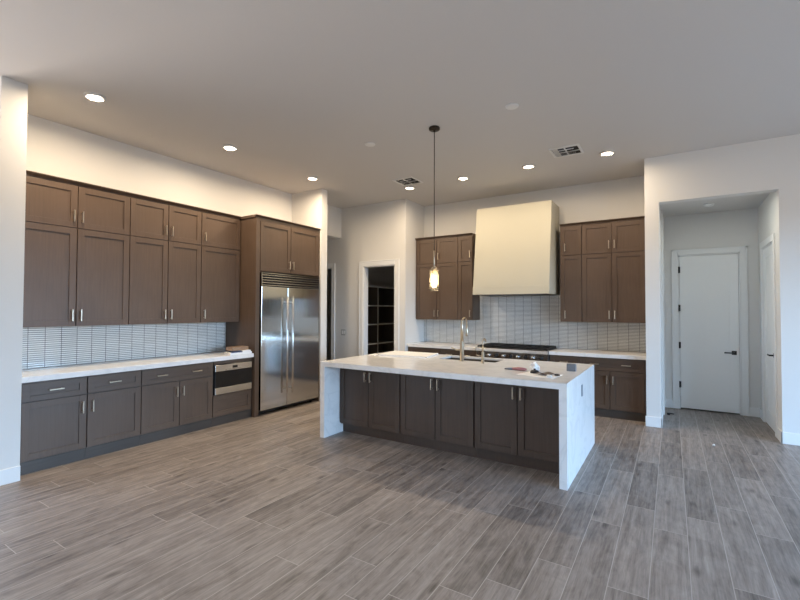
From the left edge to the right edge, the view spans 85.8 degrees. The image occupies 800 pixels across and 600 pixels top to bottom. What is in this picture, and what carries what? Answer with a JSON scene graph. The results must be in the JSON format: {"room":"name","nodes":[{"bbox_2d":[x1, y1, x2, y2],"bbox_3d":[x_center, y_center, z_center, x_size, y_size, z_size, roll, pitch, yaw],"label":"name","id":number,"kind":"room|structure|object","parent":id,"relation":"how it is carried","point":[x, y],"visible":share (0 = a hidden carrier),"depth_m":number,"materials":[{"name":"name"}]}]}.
{"room":"kitchen","nodes":[
{"label":"kitchen","id":0,"kind":"room"},
{"bbox_2d":[0,76,27,469],"bbox_3d":[-5.001,-0.161,4.802,3.620,3.602,0.185,-1,-1,32],"label":"wall","id":1,"kind":"structure","parent":0,"point":[13,93],"depth_m":3.84,"materials":[{"name":"paint"}]},
{"bbox_2d":[0,466,19,485],"bbox_3d":[-5.004,1.572,4.756,3.634,0.135,0.200,-1,-1,32],"label":"baseboard","id":2,"kind":"structure","parent":1,"relation":"attached to","point":[9,475],"depth_m":3.81,"materials":[{"name":"paint"}]},
{"bbox_2d":[26,114,291,368],"bbox_3d":[-3.016,-0.128,6.090,0.130,3.602,4.114,-1,-1,32],"label":"wall","id":3,"kind":"structure","parent":0,"point":[53,148],"depth_m":5.51,"materials":[{"name":"paint"}]},
{"bbox_2d":[23,175,129,327],"bbox_3d":[-3.599,-0.476,4.682,0.381,1.515,1.087,-1,-1,32],"label":"upper cabinet","id":4,"kind":"object","parent":3,"relation":"attached to","point":[77,238],"visible":0.76,"depth_m":4.60,"materials":[{"name":"brown wood"}]},
{"bbox_2d":[26,170,240,218],"bbox_3d":[-3.195,-1.238,5.346,0.364,0.036,2.614,-1,-1,32],"label":"crown molding","id":5,"kind":"structure","parent":4,"relation":"on","point":[31,173],"depth_m":5.00,"materials":[{"name":"brown wood"}]},
{"bbox_2d":[22,322,224,368],"bbox_3d":[-3.352,0.521,5.412,0.009,0.442,2.630,-1,-1,32],"label":"tile backsplash","id":6,"kind":"structure","parent":3,"relation":"attached to","point":[66,345],"depth_m":5.22,"materials":[{"name":"white tile"}]},
{"bbox_2d":[128,197,201,324],"bbox_3d":[-3.065,-0.457,5.528,0.381,1.515,0.910,-1,-1,32],"label":"upper cabinet","id":7,"kind":"object","parent":3,"relation":"attached to","point":[165,244],"visible":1,"depth_m":5.40,"materials":[{"name":"brown wood"}]},
{"bbox_2d":[200,211,239,322],"bbox_3d":[-2.655,-0.442,6.178,0.381,1.515,0.623,-1,-1,32],"label":"upper cabinet","id":8,"kind":"object","parent":3,"relation":"attached to","point":[220,235],"visible":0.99,"depth_m":6.09,"materials":[{"name":"brown wood"}]},
{"bbox_2d":[292,189,327,400],"bbox_3d":[-1.601,-0.093,7.542,0.713,3.602,0.148,-1,-1,32],"label":"wall","id":9,"kind":"structure","parent":0,"point":[309,208],"depth_m":7.38,"materials":[{"name":"paint"}]},
{"bbox_2d":[326,269,330,360],"bbox_3d":[-2.199,-0.025,10.857,0.100,3.602,2.186,-1,-1,32],"label":"wall","id":10,"kind":"structure","parent":0,"point":[328,346],"depth_m":11.29,"materials":[{"name":"paint"}]},
{"bbox_2d":[327,205,341,238],"bbox_3d":[-1.571,-1.576,8.348,0.131,0.603,1.188,-1,-1,32],"label":"wall header","id":11,"kind":"structure","parent":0,"point":[334,214],"depth_m":8.63,"materials":[{"name":"paint"}]},
{"bbox_2d":[327,199,408,358],"bbox_3d":[-1.320,-0.063,8.934,3.438,3.602,0.130,-1,-1,32],"label":"wall","id":12,"kind":"structure","parent":0,"point":[378,231],"depth_m":8.54,"materials":[{"name":"paint"}]},
{"bbox_2d":[327,263,334,359],"bbox_3d":[-1.710,0.494,9.154,0.945,2.495,0.152,-1,-1,32],"label":"trim","id":13,"kind":"structure","parent":12,"relation":"attached to","point":[331,266],"depth_m":8.87,"materials":[{"name":"paint"}]},
{"bbox_2d":[341,329,345,334],"bbox_3d":[-1.150,0.654,8.726,0.115,0.120,0.010,-1,-1,32],"label":"light switch","id":14,"kind":"object","parent":12,"relation":"attached to","point":[343,331],"visible":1,"depth_m":8.72,"materials":[{"name":"white plastic"}]},
{"bbox_2d":[358,259,398,355],"bbox_3d":[-0.381,0.482,8.316,0.936,2.492,0.152,-1,-1,32],"label":"trim","id":15,"kind":"structure","parent":12,"relation":"attached to","point":[363,282],"depth_m":8.46,"materials":[{"name":"paint"}]},
{"bbox_2d":[368,266,393,287],"bbox_3d":[-0.642,-0.041,9.875,0.100,3.602,2.186,-1,-1,32],"label":"wall","id":16,"kind":"structure","parent":0,"point":[377,276],"depth_m":10.12,"materials":[{"name":"paint"}]},
{"bbox_2d":[0,0,799,208],"bbox_3d":[-0.263,-2.054,2.992,14.000,0.164,14.100,-1,-1,32],"label":"ceiling","id":17,"kind":"structure","parent":0,"point":[300,88],"depth_m":3.91,"materials":[{"name":"paint"}]},
{"bbox_2d":[84,92,105,101],"bbox_3d":[-2.950,-1.960,4.165,0.180,0.018,0.180,-1,-1,32],"label":"recessed light","id":18,"kind":"object","parent":17,"relation":"in","point":[92,96],"visible":1,"depth_m":4.16,"materials":[{"name":"white plastic"}]},
{"bbox_2d":[222,144,237,150],"bbox_3d":[-2.157,-1.931,5.461,0.180,0.018,0.180,-1,-1,32],"label":"recessed light","id":19,"kind":"object","parent":17,"relation":"in","point":[227,146],"visible":1,"depth_m":5.46,"materials":[{"name":"white"}]},
{"bbox_2d":[306,176,317,180],"bbox_3d":[-1.373,-1.901,6.740,0.180,0.018,0.180,-1,-1,32],"label":"recessed light","id":20,"kind":"object","parent":17,"relation":"in","point":[312,178],"visible":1,"depth_m":6.75,"materials":[{"name":"white"}]},
{"bbox_2d":[392,176,422,185],"bbox_3d":[0.120,-1.896,6.886,0.370,0.013,0.370,-1,-1,32],"label":"ceiling vent","id":21,"kind":"object","parent":17,"relation":"in","point":[406,181],"visible":1,"depth_m":6.88,"materials":[{"name":"white plastic"}]},
{"bbox_2d":[404,186,414,189],"bbox_3d":[0.160,-1.886,7.251,0.180,0.018,0.180,-1,-1,32],"label":"recessed light","id":22,"kind":"object","parent":17,"relation":"in","point":[406,187],"visible":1,"depth_m":7.24,"materials":[{"name":"white"}]},
{"bbox_2d":[429,125,439,290],"bbox_3d":[0.384,-1.023,4.832,0.124,1.845,0.124,-1,-1,32],"label":"pendant lamp","id":23,"kind":"object","parent":17,"relation":"hanging from","point":[434,128],"visible":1,"depth_m":4.82,"materials":[{"name":"glass"}]},
{"bbox_2d":[457,176,468,179],"bbox_3d":[0.985,-1.895,6.707,0.180,0.018,0.180,-1,-1,32],"label":"recessed light","id":24,"kind":"object","parent":17,"relation":"in","point":[460,177],"visible":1,"depth_m":6.69,"materials":[{"name":"white"}]},
{"bbox_2d":[522,164,534,168],"bbox_3d":[1.836,-1.904,6.147,0.180,0.018,0.180,-1,-1,32],"label":"recessed light","id":25,"kind":"object","parent":17,"relation":"in","point":[527,166],"visible":1,"depth_m":6.16,"materials":[{"name":"white"}]},
{"bbox_2d":[548,143,583,157],"bbox_3d":[2.144,-1.918,5.550,0.370,0.013,0.370,-1,-1,32],"label":"ceiling vent","id":26,"kind":"object","parent":17,"relation":"in","point":[573,149],"visible":1,"depth_m":5.54,"materials":[{"name":"white plastic"}]},
{"bbox_2d":[599,150,614,155],"bbox_3d":[2.700,-1.913,5.613,0.180,0.018,0.180,-1,-1,32],"label":"recessed light","id":27,"kind":"object","parent":17,"relation":"in","point":[607,152],"visible":1,"depth_m":5.60,"materials":[{"name":"white"}]},
{"bbox_2d":[0,400,799,599],"bbox_3d":[-0.274,1.665,2.913,14.000,0.100,14.100,-1,-1,32],"label":"floor","id":28,"kind":"structure","parent":0,"point":[265,506],"depth_m":3.16,"materials":[{"name":"grey wood"}]},
{"bbox_2d":[20,376,86,475],"bbox_3d":[-3.617,1.206,4.344,0.656,0.858,0.557,-1,-1,32],"label":"base cabinet","id":29,"kind":"object","parent":28,"relation":"on","point":[53,412],"visible":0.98,"depth_m":4.19,"materials":[{"name":"brown wood"}]},
{"bbox_2d":[85,370,140,458],"bbox_3d":[-3.325,1.216,4.808,0.656,0.858,0.536,-1,-1,32],"label":"base cabinet","id":30,"kind":"object","parent":28,"relation":"on","point":[113,400],"visible":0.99,"depth_m":4.64,"materials":[{"name":"brown wood"}]},
{"bbox_2d":[140,362,212,444],"bbox_3d":[-2.941,1.230,5.416,0.656,0.858,0.898,-1,-1,32],"label":"base cabinet","id":31,"kind":"object","parent":28,"relation":"on","point":[175,400],"visible":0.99,"depth_m":5.21,"materials":[{"name":"brown wood"}]},
{"bbox_2d":[22,351,253,382],"bbox_3d":[-3.074,0.768,5.231,0.662,0.054,2.630,-1,-1,32],"label":"countertop","id":32,"kind":"structure","parent":31,"relation":"on","point":[88,369],"depth_m":4.82,"materials":[{"name":"white stone"}]},
{"bbox_2d":[224,351,251,355],"bbox_3d":[-2.304,0.745,6.060,0.225,0.030,0.360,-1,-1,32],"label":"papers","id":33,"kind":"object","parent":32,"relation":"on","point":[249,352],"visible":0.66,"depth_m":5.97,"materials":[{"name":"white paper"}]},
{"bbox_2d":[226,346,248,350],"bbox_3d":[-2.306,0.684,6.101,0.160,0.048,0.285,-1,-1,32],"label":"sample","id":34,"kind":"object","parent":33,"relation":"on","point":[232,348],"visible":1,"depth_m":6.04,"materials":[{"name":"brown wood"}]},
{"bbox_2d":[211,357,251,426],"bbox_3d":[-2.536,1.245,6.064,0.649,0.858,0.626,-1,-1,32],"label":"base cabinet","id":35,"kind":"object","parent":28,"relation":"on","point":[232,406],"depth_m":5.88,"materials":[{"name":"brown wood"}]},
{"bbox_2d":[225,214,320,416],"bbox_3d":[-1.995,0.237,6.900,0.711,2.912,1.342,-1,-1,32],"label":"refrigerator surround","id":36,"kind":"object","parent":28,"relation":"on","point":[267,244],"visible":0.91,"depth_m":6.36,"materials":[{"name":"brown wood"}]},
{"bbox_2d":[258,272,318,414],"bbox_3d":[-1.941,0.651,6.896,0.749,2.085,1.206,-1,-1,32],"label":"refrigerator","id":37,"kind":"object","parent":28,"relation":"on","point":[289,304],"visible":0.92,"depth_m":6.65,"materials":[{"name":"silver metal"}]},
{"bbox_2d":[340,368,402,442],"bbox_3d":[-0.071,1.230,5.671,0.900,0.886,1.236,-1,-1,32],"label":"base cabinet","id":38,"kind":"object","parent":28,"relation":"on","point":[370,401],"visible":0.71,"depth_m":5.16,"materials":[{"name":"brown wood"}]},
{"bbox_2d":[368,286,393,353],"bbox_3d":[-0.447,0.734,9.732,0.366,2.047,2.174,-1,-1,32],"label":"pantry shelving","id":39,"kind":"object","parent":28,"relation":"on","point":[380,299],"visible":0.31,"depth_m":9.97,"materials":[{"name":"paint"}]},
{"bbox_2d":[408,347,440,353],"bbox_3d":[0.587,1.297,8.058,0.683,0.858,0.656,-1,-1,32],"label":"base cabinet","id":40,"kind":"object","parent":28,"relation":"on","point":[411,349],"visible":0.11,"depth_m":7.81,"materials":[{"name":"brown wood"}]},
{"bbox_2d":[407,341,480,349],"bbox_3d":[0.881,0.836,7.895,1.371,0.054,0.665,-1,-1,32],"label":"countertop","id":41,"kind":"structure","parent":40,"relation":"on","point":[443,345],"depth_m":7.79,"materials":[{"name":"white stone"}]},
{"bbox_2d":[401,374,476,457],"bbox_3d":[0.693,1.223,5.190,0.903,0.886,1.236,-1,-1,32],"label":"base cabinet","id":42,"kind":"object","parent":28,"relation":"on","point":[436,413],"visible":0.66,"depth_m":4.68,"materials":[{"name":"brown wood"}]},
{"bbox_2d":[320,351,594,489],"bbox_3d":[0.652,1.207,5.120,2.850,0.914,1.556,-1,-1,32],"label":"countertop","id":43,"kind":"structure","parent":28,"relation":"on","point":[576,388],"depth_m":4.58,"materials":[{"name":"white stone"}]},
{"bbox_2d":[378,351,437,357],"bbox_3d":[0.139,0.757,6.021,0.742,0.018,0.565,0,-1,26],"label":"board","id":44,"kind":"object","parent":43,"relation":"on","point":[392,353],"visible":1,"depth_m":5.89,"materials":[{"name":"white paper"}]},
{"bbox_2d":[451,317,467,360],"bbox_3d":[0.757,0.486,5.422,0.172,0.541,0.197,-1,-1,32],"label":"kitchen faucet","id":45,"kind":"object","parent":43,"relation":"on","point":[461,349],"visible":1,"depth_m":5.32,"materials":[{"name":"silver metal"}]},
{"bbox_2d":[447,358,498,362],"bbox_3d":[0.922,0.904,5.535,0.784,0.242,0.404,-1,-1,32],"label":"sink","id":46,"kind":"object","parent":43,"relation":"in","point":[447,358],"visible":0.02,"depth_m":5.72,"materials":[{"name":"metal"}]},
{"bbox_2d":[476,338,485,362],"bbox_3d":[0.979,0.605,5.164,0.110,0.294,0.129,-1,-1,32],"label":"water faucet","id":47,"kind":"object","parent":43,"relation":"on","point":[482,352],"visible":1,"depth_m":5.11,"materials":[{"name":"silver metal"}]},
{"bbox_2d":[505,367,526,370],"bbox_3d":[1.210,0.718,4.509,0.227,0.036,0.036,0,-1,27],"label":"tool","id":48,"kind":"object","parent":43,"relation":"on","point":[512,368],"visible":1,"depth_m":4.49,"materials":[{"name":"red plastic"}]},
{"bbox_2d":[530,362,539,371],"bbox_3d":[1.394,0.687,4.450,0.109,0.100,0.100,-1,-1,32],"label":"wrapper","id":49,"kind":"object","parent":43,"relation":"on","point":[534,364],"visible":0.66,"depth_m":4.42,"materials":[{"name":"white plastic"}]},
{"bbox_2d":[517,371,561,378],"bbox_3d":[1.377,0.731,4.202,0.381,0.002,0.309,-1,-2,45],"label":"paper sheet","id":50,"kind":"object","parent":43,"relation":"on","point":[524,373],"visible":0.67,"depth_m":4.15,"materials":[{"name":"white paper"}]},
{"bbox_2d":[530,368,538,373],"bbox_3d":[1.349,0.709,4.312,0.090,0.046,0.090,-1,-1,32],"label":"stopper","id":51,"kind":"object","parent":50,"relation":"on","point":[534,370],"visible":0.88,"depth_m":4.29,"materials":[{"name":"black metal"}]},
{"bbox_2d":[535,372,553,375],"bbox_3d":[1.414,0.717,4.194,0.126,0.024,0.139,1,-2,-44],"label":"pouch","id":52,"kind":"object","parent":50,"relation":"on","point":[544,373],"visible":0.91,"depth_m":4.18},
{"bbox_2d":[567,363,576,370],"bbox_3d":[1.788,0.702,4.488,0.090,0.076,0.055,-1,-1,32],"label":"block","id":53,"kind":"object","parent":43,"relation":"on","point":[570,366],"visible":1,"depth_m":4.47,"materials":[{"name":"plastic"}]},
{"bbox_2d":[441,349,475,356],"bbox_3d":[1.164,1.291,7.694,0.678,0.858,0.656,-1,-1,32],"label":"base cabinet","id":54,"kind":"object","parent":28,"relation":"on","point":[443,351],"visible":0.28,"depth_m":7.47,"materials":[{"name":"brown wood"}]},
{"bbox_2d":[475,343,556,360],"bbox_3d":[1.940,1.234,7.173,1.175,0.954,0.722,-1,-1,32],"label":"range","id":55,"kind":"object","parent":28,"relation":"on","point":[491,350],"visible":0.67,"depth_m":6.93,"materials":[{"name":"silver metal"}]},
{"bbox_2d":[475,381,558,473],"bbox_3d":[1.457,1.215,4.708,0.900,0.886,1.236,-1,-1,32],"label":"base cabinet","id":56,"kind":"object","parent":28,"relation":"on","point":[516,425],"visible":0.64,"depth_m":4.23,"materials":[{"name":"brown wood"}]},
{"bbox_2d":[550,355,578,362],"bbox_3d":[2.639,1.276,6.763,0.426,0.858,0.656,-1,-1,32],"label":"base cabinet","id":57,"kind":"object","parent":28,"relation":"on","point":[553,358],"visible":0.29,"depth_m":6.52,"materials":[{"name":"brown wood"}]},
{"bbox_2d":[579,356,645,421],"bbox_3d":[3.189,1.270,6.417,0.870,0.858,0.656,-1,-1,32],"label":"base cabinet","id":58,"kind":"object","parent":28,"relation":"on","point":[619,384],"visible":0.83,"depth_m":6.12,"materials":[{"name":"brown wood"}]},
{"bbox_2d":[549,348,645,359],"bbox_3d":[3.014,0.814,6.550,1.304,0.054,0.665,-1,-1,32],"label":"countertop","id":59,"kind":"structure","parent":58,"relation":"on","point":[559,351],"depth_m":6.39,"materials":[{"name":"white stone"}]},
{"bbox_2d":[409,200,423,342],"bbox_3d":[0.305,-0.069,8.410,0.130,3.602,0.717,-1,-1,32],"label":"wall","id":60,"kind":"structure","parent":0,"point":[416,211],"depth_m":8.24,"materials":[{"name":"paint"}]},
{"bbox_2d":[424,176,664,414],"bbox_3d":[2.236,-0.082,7.539,4.066,3.602,0.130,-1,-1,32],"label":"wall","id":61,"kind":"structure","parent":0,"point":[618,198],"depth_m":7.08,"materials":[{"name":"paint"}]},
{"bbox_2d":[416,237,457,319],"bbox_3d":[0.753,-0.389,8.162,0.888,1.515,0.381,-1,-1,32],"label":"upper cabinet","id":62,"kind":"object","parent":61,"relation":"attached to","point":[442,304],"visible":0.91,"depth_m":8.01,"materials":[{"name":"brown wood"}]},
{"bbox_2d":[415,233,475,240],"bbox_3d":[0.881,-1.167,8.113,1.173,0.036,0.375,-1,-1,32],"label":"crown molding","id":63,"kind":"structure","parent":62,"relation":"on","point":[465,234],"depth_m":7.93,"materials":[{"name":"brown wood"}]},
{"bbox_2d":[458,235,479,319],"bbox_3d":[1.249,-0.395,7.850,0.281,1.515,0.381,-1,-1,32],"label":"upper cabinet","id":64,"kind":"object","parent":61,"relation":"attached to","point":[468,303],"visible":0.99,"depth_m":7.73,"materials":[{"name":"brown wood"}]},
{"bbox_2d":[473,200,559,295],"bbox_3d":[1.946,-0.821,7.229,1.255,1.485,0.727,-1,-1,32],"label":"range hood","id":65,"kind":"object","parent":61,"relation":"attached to","point":[517,246],"visible":1,"depth_m":6.96,"materials":[{"name":"paint"}]},
{"bbox_2d":[424,295,645,351],"bbox_3d":[2.112,0.366,7.521,3.859,0.874,0.011,-1,-1,32],"label":"tile backsplash","id":66,"kind":"structure","parent":61,"relation":"attached to","point":[533,320],"depth_m":7.40,"materials":[{"name":"white tile"}]},
{"bbox_2d":[560,225,581,321],"bbox_3d":[2.765,-0.410,6.894,0.322,1.515,0.381,-1,-1,32],"label":"upper cabinet","id":67,"kind":"object","parent":61,"relation":"attached to","point":[570,236],"visible":1,"depth_m":6.77,"materials":[{"name":"brown wood"}]},
{"bbox_2d":[559,216,644,226],"bbox_3d":[3.142,-1.190,6.687,1.197,0.036,0.375,-1,-1,32],"label":"crown molding","id":68,"kind":"structure","parent":67,"relation":"on","point":[637,217],"depth_m":6.53,"materials":[{"name":"brown wood"}]},
{"bbox_2d":[582,219,645,322],"bbox_3d":[3.271,-0.415,6.575,0.871,1.515,0.381,-1,-1,32],"label":"upper cabinet","id":69,"kind":"object","parent":61,"relation":"attached to","point":[613,253],"visible":0.96,"depth_m":6.44,"materials":[{"name":"brown wood"}]},
{"bbox_2d":[644,157,661,416],"bbox_3d":[3.760,-0.102,6.363,0.166,3.602,1.440,-1,-1,32],"label":"wall","id":70,"kind":"structure","parent":0,"point":[651,167],"depth_m":5.76,"materials":[{"name":"paint"}]},
{"bbox_2d":[645,406,662,427],"bbox_3d":[3.751,1.631,6.320,0.192,0.135,1.454,-1,-1,32],"label":"baseboard","id":71,"kind":"structure","parent":70,"relation":"attached to","point":[650,421],"depth_m":5.71,"materials":[{"name":"paint"}]},
{"bbox_2d":[679,277,680,393],"bbox_3d":[3.466,-0.050,8.872,13.920,3.602,0.100,-1,-1,32],"label":"wall","id":72,"kind":"structure","parent":0,"point":[679,277],"depth_m":7.80,"materials":[{"name":"paint"}]},
{"bbox_2d":[663,208,760,407],"bbox_3d":[4.746,0.159,6.663,1.510,3.100,0.130,-1,-1,32],"label":"wall","id":73,"kind":"structure","parent":0,"point":[733,228],"depth_m":6.53,"materials":[{"name":"paint"}]},
{"bbox_2d":[678,254,739,413],"bbox_3d":[4.715,0.498,6.588,0.752,2.374,0.105,-1,-1,32],"label":"door","id":74,"kind":"structure","parent":73,"relation":"in","point":[709,295],"depth_m":6.59,"materials":[{"name":"paint"}]},
{"bbox_2d":[671,246,749,415],"bbox_3d":[4.756,0.457,6.637,0.948,2.503,0.152,-1,-1,32],"label":"trim","id":75,"kind":"structure","parent":73,"relation":"attached to","point":[741,251],"depth_m":6.43,"materials":[{"name":"paint"}]},
{"bbox_2d":[660,193,769,216],"bbox_3d":[4.389,-1.380,6.090,1.214,0.050,1.280,-1,-1,32],"label":"ceiling","id":76,"kind":"structure","parent":0,"point":[755,200],"depth_m":6.17,"materials":[{"name":"paint"}]},
{"bbox_2d":[703,203,714,206],"bbox_3d":[4.363,-1.335,6.077,0.132,0.039,0.132,-1,-1,32],"label":"smoke detector","id":77,"kind":"object","parent":76,"relation":"attached to","point":[707,204],"visible":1,"depth_m":6.04,"materials":[{"name":"white plastic"}]},
{"bbox_2d":[658,134,799,433],"bbox_3d":[5.700,-0.138,4.383,5.230,3.602,0.160,-1,-1,32],"label":"wall","id":78,"kind":"structure","parent":0,"point":[788,193],"depth_m":5.11,"materials":[{"name":"paint"}]},
{"bbox_2d":[665,399,799,445],"bbox_3d":[5.996,1.608,4.905,5.116,0.135,1.455,-1,-1,32],"label":"baseboard","id":79,"kind":"structure","parent":78,"relation":"attached to","point":[783,437],"depth_m":5.05,"materials":[{"name":"paint"}]},
{"bbox_2d":[758,192,779,428],"bbox_3d":[4.953,0.139,5.699,0.130,3.100,1.280,-1,-1,32],"label":"wall","id":80,"kind":"structure","parent":0,"point":[766,210],"depth_m":5.63,"materials":[{"name":"paint"}]},
{"bbox_2d":[763,244,774,431],"bbox_3d":[4.860,0.482,5.674,0.100,2.383,0.760,-1,-1,32],"label":"door","id":81,"kind":"structure","parent":80,"relation":"in","point":[767,252],"depth_m":5.73,"materials":[{"name":"paint"}]},
{"bbox_2d":[760,233,777,437],"bbox_3d":[4.911,0.436,5.643,0.146,2.503,0.970,-1,-1,32],"label":"trim","id":82,"kind":"structure","parent":80,"relation":"attached to","point":[764,244],"depth_m":5.59,"materials":[{"name":"paint"}]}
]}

